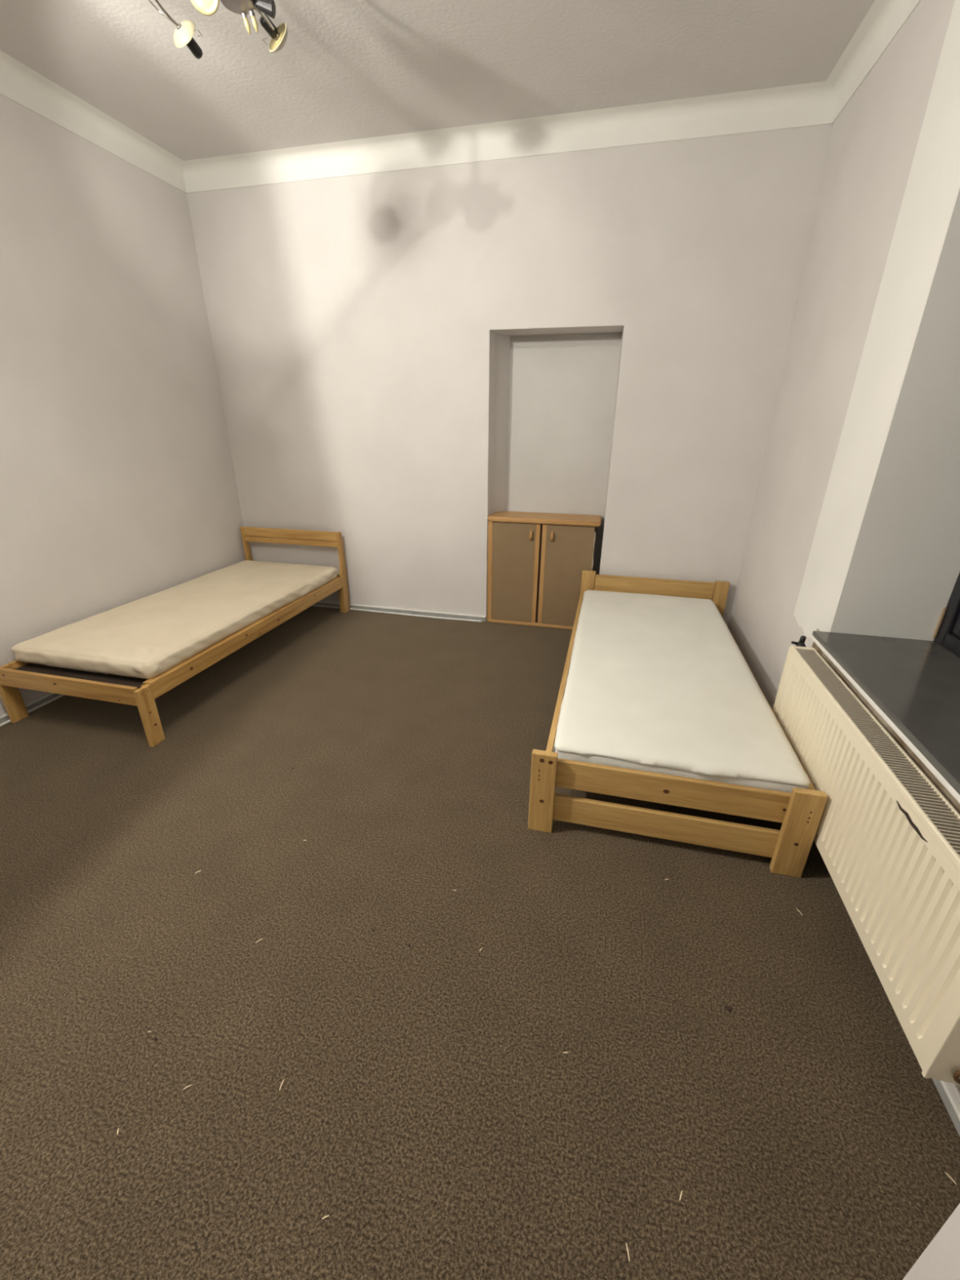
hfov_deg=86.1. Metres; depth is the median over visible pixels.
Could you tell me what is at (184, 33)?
ceiling lamp
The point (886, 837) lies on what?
radiator
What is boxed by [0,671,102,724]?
baseboard
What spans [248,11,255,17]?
socket
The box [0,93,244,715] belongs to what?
wall
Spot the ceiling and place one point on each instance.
(344, 70)
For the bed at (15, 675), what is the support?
on the floor
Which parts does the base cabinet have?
panel, door, handle, panel, panel, handle, door, panel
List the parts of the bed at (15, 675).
leg, rail, foot rail, board, leg, rail, headboard post, headboard post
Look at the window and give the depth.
1.71 m
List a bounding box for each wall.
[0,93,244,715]
[186,124,832,626]
[728,0,959,1279]
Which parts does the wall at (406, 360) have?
niche panel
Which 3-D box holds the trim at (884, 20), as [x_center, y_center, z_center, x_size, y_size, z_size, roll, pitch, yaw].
[1.393,-2.133,1.192,0.100,0.134,3.267,6,24,13]
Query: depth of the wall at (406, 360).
3.50 m
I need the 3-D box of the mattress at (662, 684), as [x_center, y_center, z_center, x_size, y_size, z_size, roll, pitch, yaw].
[0.956,0.106,2.791,0.900,0.138,2.090,6,24,13]
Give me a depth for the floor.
1.43 m
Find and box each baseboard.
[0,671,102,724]
[313,600,485,622]
[932,1078,959,1136]
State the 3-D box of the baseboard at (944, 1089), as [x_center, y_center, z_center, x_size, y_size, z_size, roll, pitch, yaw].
[1.416,0.621,2.345,0.016,0.047,3.264,6,24,13]
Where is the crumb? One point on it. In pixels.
(728, 1008)
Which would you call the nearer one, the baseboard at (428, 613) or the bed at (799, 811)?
the bed at (799, 811)
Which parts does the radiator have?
panel, panel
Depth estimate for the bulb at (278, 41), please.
1.88 m
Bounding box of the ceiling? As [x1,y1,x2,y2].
[0,0,875,160]
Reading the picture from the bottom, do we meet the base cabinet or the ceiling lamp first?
the base cabinet
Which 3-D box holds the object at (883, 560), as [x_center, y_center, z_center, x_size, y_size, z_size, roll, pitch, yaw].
[1.458,-0.803,1.040,0.363,2.462,2.165,6,24,13]
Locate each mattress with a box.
[11,560,337,679]
[553,590,809,792]
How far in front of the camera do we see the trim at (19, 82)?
2.83 m
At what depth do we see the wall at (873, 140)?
2.43 m
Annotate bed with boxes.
[0,526,350,746]
[528,569,827,877]
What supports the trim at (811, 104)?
attached to the wall at (406, 360)
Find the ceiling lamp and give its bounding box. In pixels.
[148,0,287,58]
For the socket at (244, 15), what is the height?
0.016 m
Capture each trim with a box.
[0,49,186,193]
[182,80,835,193]
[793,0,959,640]
[811,628,959,813]
[826,0,921,124]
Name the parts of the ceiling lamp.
arm, arm, dish, bulb, dish, pin bulb, pin bulb, arm, bulb, dish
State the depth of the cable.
4.25 m
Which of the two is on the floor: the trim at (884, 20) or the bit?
the bit
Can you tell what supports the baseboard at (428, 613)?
attached to the wall at (406, 360)
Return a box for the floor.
[0,605,959,1279]
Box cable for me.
[0,604,482,727]
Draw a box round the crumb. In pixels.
[724,1004,732,1011]
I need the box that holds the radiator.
[773,635,959,1084]
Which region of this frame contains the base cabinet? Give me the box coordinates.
[487,511,601,629]
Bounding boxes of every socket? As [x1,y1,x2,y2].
[241,13,247,18]
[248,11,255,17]
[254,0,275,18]
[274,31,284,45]
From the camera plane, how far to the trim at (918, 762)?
1.58 m
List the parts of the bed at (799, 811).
foot post, rail, head post, head rail, foot rail, foot rail, head post, rail, foot post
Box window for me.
[812,573,959,803]
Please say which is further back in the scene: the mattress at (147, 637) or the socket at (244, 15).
the mattress at (147, 637)

